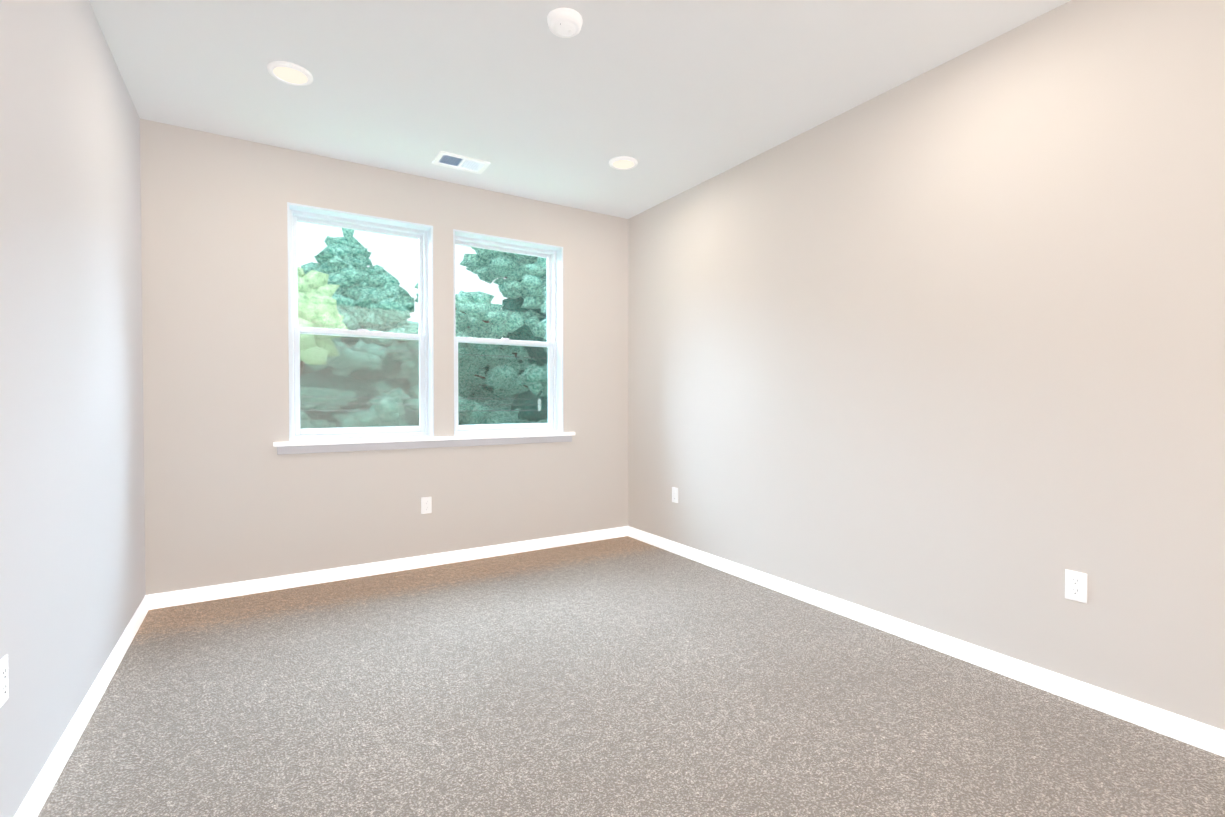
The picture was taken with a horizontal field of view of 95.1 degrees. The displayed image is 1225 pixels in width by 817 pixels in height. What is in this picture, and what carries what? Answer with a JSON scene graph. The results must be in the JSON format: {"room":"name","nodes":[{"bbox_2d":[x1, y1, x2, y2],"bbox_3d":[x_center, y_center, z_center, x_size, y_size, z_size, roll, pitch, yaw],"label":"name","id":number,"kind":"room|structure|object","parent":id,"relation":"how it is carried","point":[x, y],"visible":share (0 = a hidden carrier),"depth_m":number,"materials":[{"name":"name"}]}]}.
{"room":"empty bedroom","nodes":[
{"label":"empty bedroom","id":0,"kind":"room"},
{"bbox_2d":[0,0,145,816],"bbox_3d":[-1.294,-0.205,0.819,0.200,2.740,5.720,-1,1,-32],"label":"wall","id":1,"kind":"structure","parent":0,"point":[72,553],"depth_m":1.87,"materials":[{"name":"grey paint"}]},
{"bbox_2d":[0,654,8,707],"bbox_3d":[-1.530,0.686,1.405,0.009,0.115,0.070,-1,1,-32],"label":"electrical outlet","id":2,"kind":"object","parent":1,"relation":"attached to","point":[4,688],"visible":1,"depth_m":1.41,"materials":[{"name":"white plastic"}]},
{"bbox_2d":[14,594,153,816],"bbox_3d":[-1.203,1.123,0.896,0.014,0.082,5.320,-1,1,-32],"label":"baseboard","id":3,"kind":"structure","parent":1,"relation":"attached to","point":[38,794],"depth_m":1.94,"materials":[{"name":"white wood"}]},
{"bbox_2d":[140,118,627,594],"bbox_3d":[-1.296,-0.254,4.075,3.255,2.740,0.200,-1,1,-32],"label":"wall","id":4,"kind":"structure","parent":0,"point":[231,495],"depth_m":3.52,"materials":[{"name":"grey paint"}]},
{"bbox_2d":[287,202,433,441],"bbox_3d":[-1.699,-0.543,3.816,0.892,1.492,0.200,-1,1,-32],"label":"window","id":5,"kind":"structure","parent":4,"relation":"in","point":[421,233],"depth_m":3.85,"materials":[{"name":"white"}]},
{"bbox_2d":[154,526,625,608],"bbox_3d":[-1.233,1.077,4.008,3.210,0.082,0.014,-1,1,-32],"label":"baseboard","id":6,"kind":"structure","parent":4,"relation":"attached to","point":[194,595],"depth_m":3.74,"materials":[{"name":"white wood"}]},
{"bbox_2d":[273,432,574,454],"bbox_3d":[-1.229,0.238,4.051,2.096,0.077,0.148,-1,1,-32],"label":"window sill","id":7,"kind":"structure","parent":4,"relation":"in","point":[336,445],"depth_m":3.90,"materials":[{"name":"white wood"}]},
{"bbox_2d":[421,497,430,513],"bbox_3d":[-1.314,0.683,3.955,0.070,0.115,0.009,-1,1,-32],"label":"outlet","id":8,"kind":"object","parent":4,"relation":"attached to","point":[425,504],"visible":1,"depth_m":3.95,"materials":[{"name":"white plastic"}]},
{"bbox_2d":[453,229,563,435],"bbox_3d":[-0.824,-0.551,4.364,0.886,1.492,0.200,-1,1,-32],"label":"window","id":9,"kind":"structure","parent":4,"relation":"in","point":[553,255],"depth_m":4.47,"materials":[{"name":"white"}]},
{"bbox_2d":[89,0,1070,218],"bbox_3d":[0.170,-1.649,1.715,3.655,0.120,5.720,-1,1,-32],"label":"ceiling","id":10,"kind":"structure","parent":0,"point":[673,98],"depth_m":2.70,"materials":[{"name":"white paint"}]},
{"bbox_2d":[268,61,312,85],"bbox_3d":[-1.538,-1.595,2.676,0.188,0.015,0.188,-1,1,-32],"label":"recessed light","id":11,"kind":"object","parent":10,"relation":"in","point":[290,73],"visible":1,"depth_m":2.66,"materials":[{"name":"white plastic"}]},
{"bbox_2d":[432,151,489,173],"bbox_3d":[-0.994,-1.613,3.681,0.325,0.010,0.205,-1,1,-32],"label":"ceiling vent","id":12,"kind":"object","parent":10,"relation":"in","point":[455,161],"visible":1,"depth_m":3.68,"materials":[{"name":"white plastic"}]},
{"bbox_2d":[547,8,581,37],"bbox_3d":[-0.195,-1.577,2.302,0.144,0.041,0.144,-1,1,-32],"label":"smoke detector","id":13,"kind":"object","parent":10,"relation":"attached to","point":[565,22],"visible":1,"depth_m":2.27,"materials":[{"name":"white plastic"}]},
{"bbox_2d":[609,156,637,169],"bbox_3d":[0.072,-1.611,3.685,0.188,0.015,0.188,-1,1,-32],"label":"recessed light","id":14,"kind":"object","parent":10,"relation":"in","point":[623,163],"visible":0.98,"depth_m":3.66,"materials":[{"name":"white plastic"}]},
{"bbox_2d":[38,536,1224,816],"bbox_3d":[0.170,1.211,1.758,3.655,0.120,5.720,-1,1,-32],"label":"floor","id":15,"kind":"structure","parent":0,"point":[626,676],"depth_m":2.09,"materials":[{"name":"grey carpet"}]},
{"bbox_2d":[628,0,1224,730],"bbox_3d":[1.633,-0.232,2.654,0.200,2.740,5.720,-1,1,-32],"label":"wall","id":16,"kind":"structure","parent":0,"point":[940,348],"depth_m":2.46,"materials":[{"name":"grey paint"}]},
{"bbox_2d":[672,487,677,502],"bbox_3d":[0.480,0.666,4.311,0.009,0.115,0.070,-1,1,-32],"label":"electrical outlet","id":17,"kind":"object","parent":16,"relation":"attached to","point":[674,494],"visible":1,"depth_m":4.31,"materials":[{"name":"white plastic"}]},
{"bbox_2d":[626,526,1224,756],"bbox_3d":[1.542,1.097,2.617,0.014,0.082,5.320,-1,1,-32],"label":"baseboard","id":18,"kind":"structure","parent":16,"relation":"attached to","point":[1186,730],"depth_m":2.44,"materials":[{"name":"white wood"}]},
{"bbox_2d":[1065,569,1086,602],"bbox_3d":[1.811,0.695,2.188,0.009,0.115,0.070,-1,1,-32],"label":"electrical outlet","id":19,"kind":"object","parent":16,"relation":"attached to","point":[1075,586],"visible":1,"depth_m":2.19,"materials":[{"name":"white plastic"}]},
{"label":"outside","id":20,"kind":"structure","parent":0,"visible":0},
{"bbox_2d":[297,228,547,428],"bbox_3d":[-27.142,-3.427,79.878,200.000,13.868,155.680,-1,1,-32],"label":"scenery","id":21,"kind":"structure","parent":20,"point":[485,258],"depth_m":15.57,"materials":[{"name":"green plant"}]}
]}

